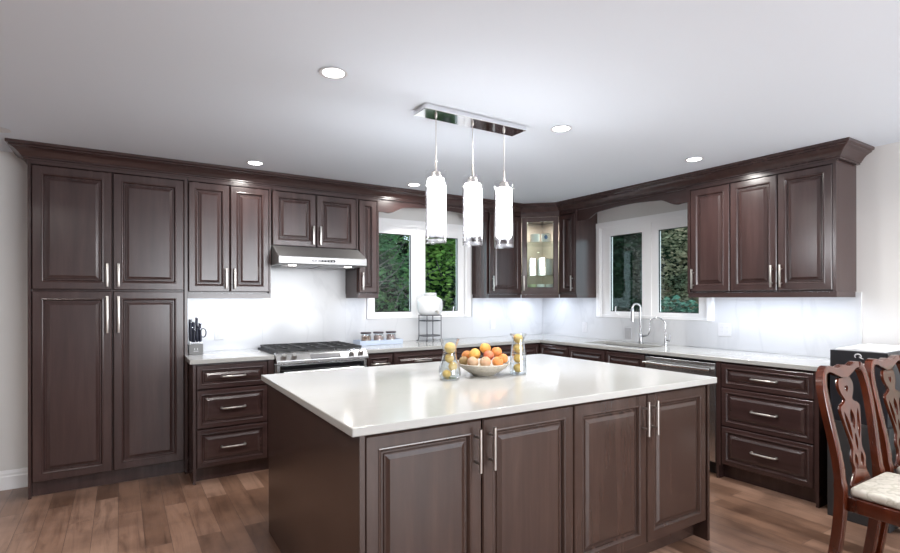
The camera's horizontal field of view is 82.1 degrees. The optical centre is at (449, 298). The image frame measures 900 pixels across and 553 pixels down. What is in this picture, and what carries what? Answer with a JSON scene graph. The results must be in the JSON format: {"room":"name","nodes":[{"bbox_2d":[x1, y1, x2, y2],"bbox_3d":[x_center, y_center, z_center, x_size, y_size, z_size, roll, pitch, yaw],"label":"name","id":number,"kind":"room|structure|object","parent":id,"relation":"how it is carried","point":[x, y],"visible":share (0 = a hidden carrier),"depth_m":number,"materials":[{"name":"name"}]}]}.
{"room":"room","nodes":[
{"label":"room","id":0,"kind":"room"},
{"bbox_2d":[0,151,472,470],"bbox_3d":[-1.923,0.155,4.570,7.500,2.409,0.150,0,0,-32],"label":"wall","id":1,"kind":"structure","parent":0,"point":[13,170],"depth_m":3.71,"materials":[{"name":"white paint"}]},
{"bbox_2d":[0,468,27,490],"bbox_3d":[-3.972,1.296,3.166,2.234,0.135,0.016,0,0,-32],"label":"baseboard","id":2,"kind":"structure","parent":1,"relation":"attached to","point":[15,478],"depth_m":3.70,"materials":[{"name":"white paint"}]},
{"bbox_2d":[187,178,270,297],"bbox_3d":[-1.850,-0.471,4.310,0.627,0.938,0.364,0,0,-32],"label":"upper cabinet","id":3,"kind":"object","parent":1,"relation":"attached to","point":[229,223],"visible":0.99,"depth_m":4.17,"materials":[{"name":"brown wood"}]},
{"bbox_2d":[271,187,357,249],"bbox_3d":[-1.255,-0.694,4.688,0.777,0.494,0.364,0,0,-32],"label":"upper cabinet","id":4,"kind":"object","parent":1,"relation":"attached to","point":[299,218],"visible":0.98,"depth_m":4.55,"materials":[{"name":"brown wood"}]},
{"bbox_2d":[271,246,366,269],"bbox_3d":[-1.202,-0.360,4.606,0.766,0.170,0.536,0,0,-32],"label":"range hood","id":5,"kind":"object","parent":4,"relation":"attached to","point":[281,256],"visible":0.93,"depth_m":4.42,"materials":[{"name":"silver metal"}]},
{"bbox_2d":[345,197,378,297],"bbox_3d":[-0.838,-0.472,4.954,0.207,0.938,0.364,0,0,-32],"label":"upper cabinet","id":6,"kind":"object","parent":1,"relation":"attached to","point":[362,282],"visible":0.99,"depth_m":4.84,"materials":[{"name":"brown wood"}]},
{"bbox_2d":[188,267,542,350],"bbox_3d":[-0.531,-0.001,5.359,3.976,0.890,0.012,0,0,-32],"label":"backsplash","id":7,"kind":"structure","parent":1,"relation":"attached to","point":[304,305],"depth_m":4.90,"materials":[{"name":"stone"}]},
{"bbox_2d":[490,319,494,328],"bbox_3d":[0.497,0.296,6.000,0.072,0.115,0.009,0,0,-32],"label":"outlet plate","id":8,"kind":"object","parent":7,"relation":"attached to","point":[492,321],"visible":1,"depth_m":5.99,"materials":[{"name":"white plastic"}]},
{"bbox_3d":[-1.974,0.295,4.427,0.072,0.115,0.009,0,0,-32],"label":"outlet plate","id":9,"kind":"object","parent":7,"relation":"attached to","visible":0},
{"bbox_2d":[217,329,220,336],"bbox_3d":[-1.973,0.295,4.424,0.034,0.070,0.002,0,0,-32],"label":"socket","id":10,"kind":"object","parent":9,"relation":"attached to","point":[218,330],"depth_m":4.42,"materials":[{"name":"grey plastic"}]},
{"bbox_2d":[366,218,470,318],"bbox_3d":[-0.324,-0.307,5.538,1.252,1.022,0.134,0,0,-32],"label":"window","id":11,"kind":"structure","parent":1,"relation":"in","point":[417,231],"depth_m":5.53,"materials":[{"name":"white plastic"}]},
{"bbox_2d":[379,199,487,221],"bbox_3d":[-0.140,-0.882,5.258,1.292,0.122,0.020,0,0,-32],"label":"valance","id":12,"kind":"object","parent":1,"relation":"attached to","point":[386,206],"visible":0.66,"depth_m":5.06,"materials":[{"name":"brown wood"}]},
{"bbox_2d":[5,137,874,214],"bbox_3d":[-0.085,-0.997,4.606,6.077,0.108,2.468,0,0,0],"label":"crown molding","id":13,"kind":"structure","parent":1,"relation":"attached to","point":[848,149],"depth_m":4.10,"materials":[{"name":"brown wood"}]},
{"bbox_2d":[472,211,520,297],"bbox_3d":[0.535,-0.475,5.827,0.450,0.938,0.364,0,0,-32],"label":"upper cabinet","id":14,"kind":"object","parent":1,"relation":"attached to","point":[496,273],"visible":0.91,"depth_m":5.70,"materials":[{"name":"brown wood"}]},
{"bbox_2d":[519,213,561,297],"bbox_3d":[1.056,-0.476,6.004,0.626,0.938,0.626,0,0,-32],"label":"upper cabinet","id":15,"kind":"object","parent":1,"relation":"attached to","point":[549,223],"visible":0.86,"depth_m":5.82,"materials":[{"name":"brown wood"}]},
{"bbox_2d":[528,259,534,274],"bbox_3d":[0.945,-0.358,5.963,0.080,0.186,0.080,0,0,-32],"label":"canister","id":16,"kind":"object","parent":15,"relation":"on","point":[531,262],"visible":1,"depth_m":5.93,"materials":[{"name":"white ceramic"}]},
{"bbox_2d":[531,234,539,241],"bbox_3d":[0.982,-0.689,5.955,0.106,0.098,0.106,0,0,13],"label":"mug","id":17,"kind":"object","parent":15,"relation":"on","point":[534,237],"visible":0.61,"depth_m":5.91,"materials":[{"name":"white ceramic"}]},
{"bbox_2d":[521,241,558,246],"bbox_3d":[1.058,-0.637,6.010,0.582,0.006,0.582,0,0,-32],"label":"glass shelf","id":18,"kind":"object","parent":15,"relation":"attached to","point":[547,243],"depth_m":5.96,"materials":[{"name":"glass"}]},
{"bbox_2d":[521,275,558,277],"bbox_3d":[1.058,-0.262,6.010,0.582,0.006,0.582,0,0,-32],"label":"glass shelf","id":19,"kind":"object","parent":15,"relation":"attached to","point":[522,276],"depth_m":5.95,"materials":[{"name":"glass"}]},
{"bbox_2d":[537,259,543,274],"bbox_3d":[1.043,-0.358,5.942,0.080,0.186,0.080,0,0,-32],"label":"canister","id":20,"kind":"object","parent":15,"relation":"on","point":[540,262],"visible":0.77,"depth_m":5.91,"materials":[{"name":"white ceramic"}]},
{"bbox_2d":[541,233,550,241],"bbox_3d":[1.103,-0.690,5.928,0.106,0.098,0.108,0,0,13],"label":"mug","id":21,"kind":"object","parent":15,"relation":"on","point":[544,237],"visible":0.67,"depth_m":5.88,"materials":[{"name":"white ceramic"}]},
{"bbox_2d":[546,259,552,274],"bbox_3d":[1.141,-0.358,5.920,0.080,0.186,0.080,0,0,-32],"label":"canister","id":22,"kind":"object","parent":15,"relation":"on","point":[549,262],"visible":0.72,"depth_m":5.89,"materials":[{"name":"white ceramic"}]},
{"bbox_2d":[577,189,687,220],"bbox_3d":[1.715,-0.884,4.992,0.020,0.122,1.281,0,0,-32],"label":"valance","id":23,"kind":"object","parent":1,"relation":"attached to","point":[678,197],"visible":1,"depth_m":4.85,"materials":[{"name":"brown wood"}]},
{"bbox_2d":[0,0,899,203],"bbox_3d":[0.316,-1.103,1.047,7.500,0.100,8.500,0,0,-32],"label":"ceiling","id":24,"kind":"structure","parent":0,"point":[643,88],"depth_m":2.54,"materials":[{"name":"white paint"}]},
{"bbox_2d":[0,127,10,132],"bbox_3d":[-2.793,-1.044,3.191,0.132,0.006,0.132,0,0,-32],"label":"recessed light","id":25,"kind":"object","parent":24,"relation":"in","point":[2,130],"visible":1,"depth_m":3.21,"materials":[{"name":"white plastic"}]},
{"bbox_2d":[246,161,263,164],"bbox_3d":[-1.505,-1.046,3.999,0.132,0.006,0.132,0,0,-32],"label":"recessed light","id":26,"kind":"object","parent":24,"relation":"in","point":[247,162],"visible":1,"depth_m":4.00,"materials":[{"name":"white plastic"}]},
{"bbox_2d":[319,67,347,78],"bbox_3d":[-0.541,-1.048,2.404,0.132,0.006,0.132,0,0,-32],"label":"recessed light","id":27,"kind":"object","parent":24,"relation":"in","point":[328,72],"visible":1,"depth_m":2.40,"materials":[{"name":"white plastic"}]},
{"bbox_2d":[407,183,420,185],"bbox_3d":[-0.330,-1.048,4.769,0.132,0.006,0.132,0,0,-32],"label":"recessed light","id":28,"kind":"object","parent":24,"relation":"in","point":[409,184],"visible":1,"depth_m":4.75,"materials":[{"name":"white plastic"}]},
{"bbox_2d":[414,103,525,248],"bbox_3d":[0.132,-0.680,3.022,0.708,0.743,0.136,0,0,-32],"label":"pendant lamp","id":29,"kind":"object","parent":24,"relation":"hanging from","point":[435,182],"visible":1,"depth_m":2.98,"materials":[{"name":"glass"}]},
{"bbox_2d":[428,177,443,231],"bbox_3d":[-0.077,-0.523,2.888,0.094,0.291,0.094,0,0,-32],"label":"diffuser","id":30,"kind":"object","parent":29,"relation":"attached to","point":[435,184],"depth_m":2.85,"materials":[{"name":"white"}]},
{"bbox_2d":[465,182,480,234],"bbox_3d":[0.133,-0.524,3.022,0.094,0.291,0.094,0,0,-32],"label":"diffuser","id":31,"kind":"object","parent":29,"relation":"attached to","point":[472,189],"depth_m":2.98,"materials":[{"name":"white"}]},
{"bbox_2d":[496,187,511,236],"bbox_3d":[0.329,-0.524,3.147,0.094,0.291,0.094,0,0,-32],"label":"diffuser","id":32,"kind":"object","parent":29,"relation":"attached to","point":[503,194],"depth_m":3.11,"materials":[{"name":"white"}]},
{"bbox_2d":[550,125,571,131],"bbox_3d":[0.688,-1.050,3.198,0.132,0.006,0.132,0,0,-32],"label":"recessed light","id":33,"kind":"object","parent":24,"relation":"in","point":[560,128],"visible":1,"depth_m":3.19,"materials":[{"name":"white plastic"}]},
{"bbox_2d":[685,157,703,161],"bbox_3d":[1.846,-1.051,3.907,0.132,0.006,0.132,0,0,-32],"label":"recessed light","id":34,"kind":"object","parent":24,"relation":"in","point":[692,159],"visible":1,"depth_m":3.91,"materials":[{"name":"white plastic"}]},
{"bbox_2d":[0,469,899,552],"bbox_3d":[0.320,1.407,1.047,7.200,0.100,8.200,0,0,-32],"label":"floor","id":35,"kind":"structure","parent":0,"point":[168,513],"depth_m":3.17,"materials":[{"name":"brown wood"}]},
{"bbox_2d":[27,160,187,499],"bbox_3d":[-2.525,0.211,3.880,0.969,2.300,0.364,0,0,-32],"label":"pantry cabinet","id":36,"kind":"object","parent":35,"relation":"on","point":[108,274],"visible":1,"depth_m":3.72,"materials":[{"name":"brown wood"}]},
{"bbox_2d":[188,359,273,484],"bbox_3d":[-1.787,0.920,4.168,0.574,0.879,0.666,0,0,-32],"label":"base cabinet","id":37,"kind":"object","parent":35,"relation":"on","point":[228,402],"visible":0.97,"depth_m":3.91,"materials":[{"name":"brown wood"}]},
{"bbox_2d":[185,349,273,364],"bbox_3d":[-1.802,0.463,4.173,0.598,0.032,0.648,0,0,-32],"label":"countertop","id":38,"kind":"structure","parent":37,"relation":"on","point":[222,356],"depth_m":4.00,"materials":[{"name":"white stone"}]},
{"bbox_2d":[188,343,202,354],"bbox_3d":[-2.049,0.405,4.163,0.104,0.082,0.091,0,0,-32],"label":"knife block","id":39,"kind":"object","parent":38,"relation":"on","point":[195,348],"visible":0.89,"depth_m":4.12,"materials":[{"name":"grey"}]},
{"bbox_2d":[189,321,191,343],"bbox_3d":[-2.069,0.273,4.127,0.025,0.181,0.025,0,0,-32],"label":"kitchen knife","id":40,"kind":"object","parent":39,"relation":"in","point":[190,322],"visible":1,"depth_m":4.12,"materials":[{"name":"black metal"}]},
{"bbox_2d":[192,329,195,341],"bbox_3d":[-2.048,0.306,4.140,0.025,0.116,0.025,0,0,-32],"label":"kitchen knife","id":41,"kind":"object","parent":39,"relation":"in","point":[193,331],"visible":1,"depth_m":4.13,"materials":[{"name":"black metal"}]},
{"bbox_2d":[195,317,197,342],"bbox_3d":[-2.051,0.258,4.189,0.025,0.211,0.025,0,0,-32],"label":"kitchen knife","id":42,"kind":"object","parent":39,"relation":"in","point":[196,318],"visible":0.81,"depth_m":4.18,"materials":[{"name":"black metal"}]},
{"bbox_2d":[196,328,198,341],"bbox_3d":[-2.029,0.301,4.150,0.025,0.126,0.025,0,0,-32],"label":"kitchen knife","id":43,"kind":"object","parent":39,"relation":"in","point":[197,329],"visible":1,"depth_m":4.14,"materials":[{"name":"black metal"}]},
{"bbox_2d":[199,329,201,343],"bbox_3d":[-2.010,0.303,4.165,0.025,0.121,0.025,0,0,-32],"label":"kitchen knife","id":44,"kind":"object","parent":39,"relation":"in","point":[200,330],"visible":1,"depth_m":4.16,"materials":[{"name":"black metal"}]},
{"bbox_2d":[258,341,367,373],"bbox_3d":[-1.195,0.884,4.503,0.769,0.950,0.711,0,0,-32],"label":"gas range","id":45,"kind":"object","parent":35,"relation":"on","point":[329,355],"visible":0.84,"depth_m":4.29,"materials":[{"name":"silver metal"}]},
{"bbox_2d":[258,347,358,354],"bbox_3d":[-1.229,0.446,4.555,0.763,0.024,0.580,0,0,-32],"label":"cooktop","id":46,"kind":"object","parent":45,"relation":"in","point":[271,350],"depth_m":4.32,"materials":[{"name":"silver metal"}]},
{"bbox_2d":[365,352,393,366],"bbox_3d":[-0.772,0.919,4.814,0.261,0.879,0.666,0,0,-32],"label":"base cabinet","id":47,"kind":"object","parent":35,"relation":"on","point":[387,358],"visible":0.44,"depth_m":4.57,"materials":[{"name":"brown wood"}]},
{"bbox_2d":[394,349,447,364],"bbox_3d":[-0.408,0.918,5.046,0.598,0.879,0.666,0,0,-32],"label":"base cabinet","id":48,"kind":"object","parent":35,"relation":"on","point":[434,355],"visible":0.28,"depth_m":4.78,"materials":[{"name":"brown wood"}]},
{"bbox_2d":[361,334,829,370],"bbox_3d":[0.936,0.459,4.329,2.634,0.032,3.324,0,0,-32],"label":"countertop","id":49,"kind":"structure","parent":48,"relation":"on","point":[809,363],"depth_m":4.60,"materials":[{"name":"white stone"}]},
{"bbox_2d":[353,338,402,345],"bbox_3d":[-0.697,0.422,5.036,0.450,0.045,0.170,0,0,-32],"label":"serving tray","id":50,"kind":"object","parent":49,"relation":"on","point":[397,340],"visible":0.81,"depth_m":4.96,"materials":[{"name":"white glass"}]},
{"bbox_2d":[360,332,370,340],"bbox_3d":[-0.806,0.377,4.966,0.104,0.109,0.104,0,0,-32],"label":"jar","id":51,"kind":"object","parent":50,"relation":"on","point":[364,337],"visible":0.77,"depth_m":4.93,"materials":[{"name":"clear glass"}]},
{"bbox_2d":[373,331,383,339],"bbox_3d":[-0.697,0.377,5.036,0.104,0.109,0.104,0,0,-32],"label":"jar","id":52,"kind":"object","parent":50,"relation":"on","point":[376,337],"visible":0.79,"depth_m":5.00,"materials":[{"name":"clear glass"}]},
{"bbox_2d":[386,331,395,339],"bbox_3d":[-0.583,0.377,5.108,0.104,0.109,0.104,0,0,-32],"label":"jar","id":53,"kind":"object","parent":50,"relation":"on","point":[389,336],"visible":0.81,"depth_m":5.07,"materials":[{"name":"clear glass"}]},
{"bbox_2d":[416,293,443,342],"bbox_3d":[-0.194,0.192,5.313,0.261,0.501,0.303,0,0,-32],"label":"beverage dispenser","id":54,"kind":"object","parent":49,"relation":"on","point":[429,304],"visible":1,"depth_m":5.24,"materials":[{"name":"glass"}]},
{"bbox_2d":[417,296,442,314],"bbox_3d":[-0.206,0.072,5.331,0.261,0.193,0.261,0,0,-32],"label":"jar","id":55,"kind":"object","parent":54,"relation":"on","point":[426,305],"depth_m":5.23,"materials":[{"name":"glass"}]},
{"bbox_2d":[630,303,649,342],"bbox_3d":[1.869,0.242,5.074,0.186,0.397,0.092,0,0,24],"label":"kitchen faucet","id":56,"kind":"object","parent":49,"relation":"on","point":[640,338],"visible":0.98,"depth_m":5.08,"materials":[{"name":"silver metal"}]},
{"bbox_2d":[649,317,670,345],"bbox_3d":[1.987,0.308,4.885,0.197,0.265,0.043,0,0,38],"label":"tap","id":57,"kind":"object","parent":49,"relation":"on","point":[665,339],"visible":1,"depth_m":4.85,"materials":[{"name":"silver metal"}]},
{"bbox_2d":[452,345,496,359],"bbox_3d":[0.082,0.917,5.357,0.558,0.879,0.666,0,0,-32],"label":"base cabinet","id":58,"kind":"object","parent":35,"relation":"on","point":[459,351],"visible":0.18,"depth_m":5.05,"materials":[{"name":"brown wood"}]},
{"bbox_2d":[269,384,709,552],"bbox_3d":[0.209,0.917,2.942,2.081,0.879,1.450,0,0,-32],"label":"kitchen island","id":59,"kind":"object","parent":35,"relation":"on","point":[629,474],"visible":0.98,"depth_m":2.28,"materials":[{"name":"brown wood"}]},
{"bbox_2d":[261,354,716,436],"bbox_3d":[0.198,0.460,2.960,2.153,0.033,1.468,0,0,-32],"label":"island countertop","id":60,"kind":"structure","parent":59,"relation":"on","point":[361,401],"depth_m":2.57,"materials":[{"name":"white stone"}]},
{"bbox_2d":[439,338,460,380],"bbox_3d":[-0.002,0.331,2.835,0.122,0.224,0.122,0,0,-32],"label":"vase","id":61,"kind":"object","parent":60,"relation":"on","point":[449,378],"visible":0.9,"depth_m":2.83,"materials":[{"name":"clear glass"}]},
{"bbox_2d":[442,370,450,377],"bbox_3d":[-0.018,0.415,2.841,0.047,0.047,0.047,0,0,39],"label":"lemon","id":62,"kind":"object","parent":61,"relation":"in","point":[446,373],"visible":1,"depth_m":2.82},
{"bbox_2d":[445,354,453,362],"bbox_3d":[-0.003,0.328,2.837,0.050,0.049,0.050,0,0,0],"label":"lemon","id":63,"kind":"object","parent":61,"relation":"in","point":[449,358],"visible":1,"depth_m":2.82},
{"bbox_2d":[444,342,455,353],"bbox_3d":[0.001,0.272,2.837,0.062,0.063,0.063,0,0,6],"label":"lemon","id":64,"kind":"object","parent":61,"relation":"in","point":[450,347],"visible":1,"depth_m":2.81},
{"bbox_2d":[448,362,456,370],"bbox_3d":[0.016,0.371,2.827,0.048,0.049,0.048,0,0,28],"label":"lemon","id":65,"kind":"object","parent":61,"relation":"in","point":[452,366],"visible":1,"depth_m":2.81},
{"bbox_2d":[459,360,509,375],"bbox_3d":[0.195,0.407,3.001,0.304,0.071,0.304,0,0,-32],"label":"fruit bowl","id":66,"kind":"object","parent":60,"relation":"on","point":[479,370],"visible":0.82,"depth_m":2.90,"materials":[{"name":"beige ceramic"}]},
{"bbox_2d":[459,356,467,364],"bbox_3d":[0.080,0.362,3.003,0.055,0.054,0.055,0,0,-33],"label":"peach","id":67,"kind":"object","parent":66,"relation":"on","point":[463,360],"visible":0.84,"depth_m":2.98,"materials":[{"name":"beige food"}]},
{"bbox_2d":[462,351,469,358],"bbox_3d":[0.102,0.341,3.073,0.062,0.062,0.063,0,0,17],"label":"peach","id":68,"kind":"object","parent":66,"relation":"in","point":[465,353],"visible":0.45,"depth_m":3.05,"materials":[{"name":"orange food"}]},
{"bbox_2d":[467,357,477,365],"bbox_3d":[0.130,0.360,2.919,0.062,0.062,0.064,0,0,-20],"label":"peach","id":69,"kind":"object","parent":66,"relation":"on","point":[473,361],"visible":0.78,"depth_m":2.89,"materials":[{"name":"orange food"}]},
{"bbox_2d":[469,348,479,358],"bbox_3d":[0.143,0.322,2.988,0.067,0.067,0.068,0,0,20],"label":"peach","id":70,"kind":"object","parent":66,"relation":"in","point":[474,352],"visible":0.9,"depth_m":2.96,"materials":[{"name":"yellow food"}]},
{"bbox_2d":[480,343,490,352],"bbox_3d":[0.206,0.290,3.014,0.064,0.061,0.064,0,0,-44],"label":"peach","id":71,"kind":"object","parent":66,"relation":"in","point":[484,347],"visible":0.8,"depth_m":2.99,"materials":[{"name":"orange food"}]},
{"bbox_2d":[480,357,490,365],"bbox_3d":[0.199,0.357,2.908,0.064,0.062,0.062,0,0,37],"label":"peach","id":72,"kind":"object","parent":66,"relation":"on","point":[484,361],"visible":0.85,"depth_m":2.89,"materials":[{"name":"orange food"}]},
{"bbox_2d":[483,350,493,359],"bbox_3d":[0.222,0.326,2.962,0.060,0.059,0.059,0,0,-35],"label":"peach","id":73,"kind":"object","parent":66,"relation":"in","point":[488,353],"visible":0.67,"depth_m":2.94,"materials":[{"name":"orange food"}]},
{"bbox_2d":[491,347,501,356],"bbox_3d":[0.274,0.315,3.038,0.062,0.060,0.064,0,0,20],"label":"peach","id":74,"kind":"object","parent":66,"relation":"in","point":[497,351],"visible":0.83,"depth_m":3.01,"materials":[{"name":"orange food"}]},
{"bbox_2d":[492,357,502,365],"bbox_3d":[0.271,0.359,2.925,0.063,0.062,0.062,0,0,-31],"label":"peach","id":75,"kind":"object","parent":66,"relation":"on","point":[496,361],"visible":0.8,"depth_m":2.90,"materials":[{"name":"orange food"}]},
{"bbox_2d":[499,354,507,363],"bbox_3d":[0.310,0.351,3.015,0.057,0.058,0.058,0,0,-44],"label":"peach","id":76,"kind":"object","parent":66,"relation":"in","point":[504,357],"visible":0.75,"depth_m":2.99,"materials":[{"name":"orange food"}]},
{"bbox_2d":[509,333,526,374],"bbox_3d":[0.400,0.324,3.031,0.102,0.237,0.102,0,0,-32],"label":"vase","id":77,"kind":"object","parent":60,"relation":"on","point":[511,373],"visible":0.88,"depth_m":3.02,"materials":[{"name":"clear glass"}]},
{"bbox_2d":[513,363,522,372],"bbox_3d":[0.400,0.407,3.031,0.055,0.055,0.054,0,0,-1],"label":"lemon","id":78,"kind":"object","parent":77,"relation":"in","point":[518,367],"visible":1,"depth_m":3.01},
{"bbox_2d":[513,353,522,362],"bbox_3d":[0.400,0.349,3.031,0.054,0.055,0.054,0,0,5],"label":"lemon","id":79,"kind":"object","parent":77,"relation":"in","point":[518,358],"visible":1,"depth_m":3.01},
{"bbox_2d":[513,344,522,352],"bbox_3d":[0.400,0.292,3.031,0.054,0.055,0.054,0,0,-7],"label":"lemon","id":80,"kind":"object","parent":77,"relation":"in","point":[518,348],"visible":1,"depth_m":3.01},
{"bbox_2d":[513,334,522,342],"bbox_3d":[0.400,0.234,3.031,0.054,0.055,0.055,0,0,7],"label":"lemon","id":81,"kind":"object","parent":77,"relation":"in","point":[518,338],"visible":1,"depth_m":3.01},
{"bbox_2d":[497,343,538,355],"bbox_3d":[0.561,0.917,5.662,0.572,0.879,0.666,0,0,-32],"label":"base cabinet","id":82,"kind":"object","parent":35,"relation":"on","point":[530,348],"visible":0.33,"depth_m":5.45,"materials":[{"name":"brown wood"}]},
{"bbox_2d":[539,343,567,356],"bbox_3d":[1.326,0.915,5.548,0.662,0.879,0.420,0,0,-32],"label":"base cabinet","id":83,"kind":"object","parent":35,"relation":"on","point":[544,348],"visible":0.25,"depth_m":5.39,"materials":[{"name":"brown wood"}]},
{"bbox_2d":[568,346,605,361],"bbox_3d":[1.566,0.915,5.172,0.662,0.879,0.468,0,0,-32],"label":"base cabinet","id":84,"kind":"object","parent":35,"relation":"on","point":[593,354],"visible":0.16,"depth_m":5.00,"materials":[{"name":"brown wood"}]},
{"bbox_2d":[605,350,646,367],"bbox_3d":[1.809,0.915,4.790,0.662,0.879,0.432,0,0,-32],"label":"base cabinet","id":85,"kind":"object","parent":35,"relation":"on","point":[611,356],"visible":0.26,"depth_m":4.62,"materials":[{"name":"brown wood"}]},
{"bbox_2d":[642,354,715,472],"bbox_3d":[2.072,0.918,4.324,0.661,0.872,0.624,0,0,-32],"label":"dishwasher","id":86,"kind":"object","parent":35,"relation":"on","point":[660,362],"visible":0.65,"depth_m":4.03,"materials":[{"name":"grey metal"}]},
{"bbox_2d":[716,361,829,507],"bbox_3d":[2.447,0.914,3.783,0.666,0.879,0.681,0,0,-32],"label":"base cabinet","id":87,"kind":"object","parent":35,"relation":"on","point":[771,435],"visible":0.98,"depth_m":3.59,"materials":[{"name":"brown wood"}]},
{"bbox_2d":[816,361,899,552],"bbox_3d":[2.097,0.839,2.375,0.535,1.030,0.556,0,0,-32],"label":"dining chair","id":88,"kind":"object","parent":35,"relation":"on","point":[877,498],"visible":1,"depth_m":2.45,"materials":[{"name":"red wood"}]},
{"bbox_2d":[850,472,899,509],"bbox_3d":[2.127,0.890,2.328,0.485,0.044,0.404,0,0,-32],"label":"seat cushion","id":89,"kind":"object","parent":88,"relation":"on","point":[880,492],"depth_m":2.35,"materials":[{"name":"fabric"}]},
{"bbox_2d":[827,420,898,532],"bbox_3d":[2.728,1.055,3.287,0.670,0.596,0.312,0,0,-32],"label":"carton","id":90,"kind":"object","parent":35,"relation":"on","point":[845,447],"visible":0.35,"depth_m":3.14,"materials":[{"name":"black"}]},
{"bbox_2d":[830,348,899,428],"bbox_3d":[2.711,0.535,3.280,0.605,0.441,0.289,0,0,-32],"label":"carton","id":91,"kind":"object","parent":90,"relation":"on","point":[837,356],"visible":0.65,"depth_m":3.12,"materials":[{"name":"black"}]},
{"bbox_2d":[840,343,899,351],"bbox_3d":[2.713,0.302,3.282,0.500,0.024,0.260,0,0,-32],"label":"countertop","id":92,"kind":"structure","parent":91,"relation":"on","point":[871,347],"depth_m":3.20,"materials":[{"name":"white"}]},
{"bbox_2d":[864,355,899,552],"bbox_3d":[2.557,0.839,2.662,0.535,1.030,0.556,0,0,-32],"label":"dining chair","id":93,"kind":"object","parent":35,"relation":"on","point":[891,397],"visible":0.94,"depth_m":2.78,"materials":[{"name":"red wood"}]},
{"bbox_2d":[590,142,899,347],"bbox_3d":[3.418,0.147,3.020,0.150,2.409,8.200,0,0,-32],"label":"wall","id":94,"kind":"structure","parent":0,"point":[878,174],"depth_m":3.59,"materials":[{"name":"white paint"}]},
{"bbox_2d":[559,210,596,297],"bbox_3d":[1.401,-0.476,5.706,0.364,0.938,0.256,0,0,-32],"label":"upper cabinet","id":95,"kind":"object","parent":94,"relation":"attached to","point":[577,238],"visible":0.98,"depth_m":5.61,"materials":[{"name":"brown wood"}]},
{"bbox_2d":[596,209,713,320],"bbox_3d":[2.012,-0.311,5.151,0.134,1.022,1.337,0,0,-32],"label":"window","id":96,"kind":"structure","parent":94,"relation":"in","point":[650,226],"depth_m":5.18,"materials":[{"name":"white plastic"}]},
{"bbox_2d":[542,292,861,357],"bbox_3d":[2.031,0.197,5.048,0.012,0.486,3.288,0,0,-32],"label":"backsplash","id":97,"kind":"structure","parent":94,"relation":"attached to","point":[803,326],"depth_m":4.31,"materials":[{"name":"stone"}]},
{"bbox_2d":[582,322,586,332],"bbox_3d":[1.518,0.325,5.834,0.009,0.115,0.072,0,0,-32],"label":"outlet plate","id":98,"kind":"object","parent":97,"relation":"attached to","point":[584,324],"visible":1,"depth_m":5.83,"materials":[{"name":"white plastic"}]},
{"bbox_2d":[625,328,631,338],"bbox_3d":[1.837,0.359,5.332,0.009,0.115,0.085,0,0,-32],"label":"outlet plate","id":99,"kind":"object","parent":97,"relation":"attached to","point":[628,331],"visible":1,"depth_m":5.32,"materials":[{"name":"grey plastic"}]},
{"bbox_2d":[718,323,730,336],"bbox_3d":[2.379,0.270,4.480,0.009,0.115,0.115,0,0,-32],"label":"outlet plate","id":100,"kind":"object","parent":97,"relation":"attached to","point":[724,329],"visible":1,"depth_m":4.48,"materials":[{"name":"white plastic"}]},
{"bbox_2d":[720,325,723,333],"bbox_3d":[2.364,0.271,4.498,0.002,0.070,0.034,0,0,-32],"label":"socket","id":101,"kind":"object","parent":100,"relation":"attached to","point":[721,326],"depth_m":4.50,"materials":[{"name":"grey plastic"}]},
{"bbox_2d":[725,326,728,333],"bbox_3d":[2.389,0.270,4.459,0.002,0.070,0.034,0,0,-32],"label":"socket","id":102,"kind":"object","parent":100,"relation":"attached to","point":[726,327],"depth_m":4.46,"materials":[{"name":"grey plastic"}]},
{"bbox_2d":[687,159,856,297],"bbox_3d":[2.454,-0.477,4.052,0.364,0.938,1.091,0,0,-32],"label":"upper cabinet","id":103,"kind":"object","parent":94,"relation":"attached to","point":[790,232],"visible":1,"depth_m":3.84,"materials":[{"name":"brown wood"}]},
{"label":"outside","id":104,"kind":"structure","parent":0,"visible":0},
{"bbox_3d":[-1.953,1.760,18.778,36.000,0.100,23.840,0,0,-32],"label":"ground","id":105,"kind":"structure","parent":104,"visible":0},
{"bbox_2d":[379,235,408,310],"bbox_3d":[-1.233,-0.098,12.407,7.742,4.650,2.068,0,0,-27],"label":"conifer","id":106,"kind":"object","parent":105,"relation":"on","point":[404,251],"visible":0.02,"depth_m":12.02,"materials":[{"name":"green plant"}]},
{"bbox_2d":[375,234,449,311],"bbox_3d":[-1.667,-0.193,8.713,2.671,3.817,2.582,0,0,-32],"label":"tree","id":107,"kind":"object","parent":105,"relation":"on","point":[391,294],"visible":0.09,"depth_m":8.54,"materials":[{"name":"green plant"}]},
{"bbox_2d":[404,236,455,310],"bbox_3d":[-0.196,-0.244,10.832,1.747,3.944,2.122,0,0,8],"label":"tree","id":108,"kind":"object","parent":105,"relation":"on","point":[442,281],"visible":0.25,"depth_m":10.42,"materials":[{"name":"green plant"}]},
{"bbox_2d":[613,233,669,310],"bbox_3d":[3.310,-0.155,10.397,2.328,4.417,2.833,0,0,-32],"label":"conifer","id":109,"kind":"object","parent":105,"relation":"on","point":[627,249],"visible":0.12,"depth_m":9.60,"materials":[{"name":"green plant"}]},
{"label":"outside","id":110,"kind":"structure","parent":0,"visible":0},
{"bbox_3d":[14.219,1.742,6.548,21.840,0.108,14.160,0,0,-32],"label":"ground","id":111,"kind":"structure","parent":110,"visible":0},
{"bbox_2d":[641,227,698,311],"bbox_3d":[3.395,0.052,7.308,1.154,3.310,1.302,0,0,-14],"label":"hedge","id":112,"kind":"object","parent":111,"relation":"on","point":[674,256],"visible":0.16,"depth_m":7.10,"materials":[{"name":"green plant"}]},
{"bbox_2d":[661,295,698,312],"bbox_3d":[2.620,0.832,6.042,0.768,1.762,1.051,0,0,-32],"label":"hedge","id":113,"kind":"object","parent":111,"relation":"on","point":[678,308],"visible":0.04,"depth_m":5.95,"materials":[{"name":"green plant"}]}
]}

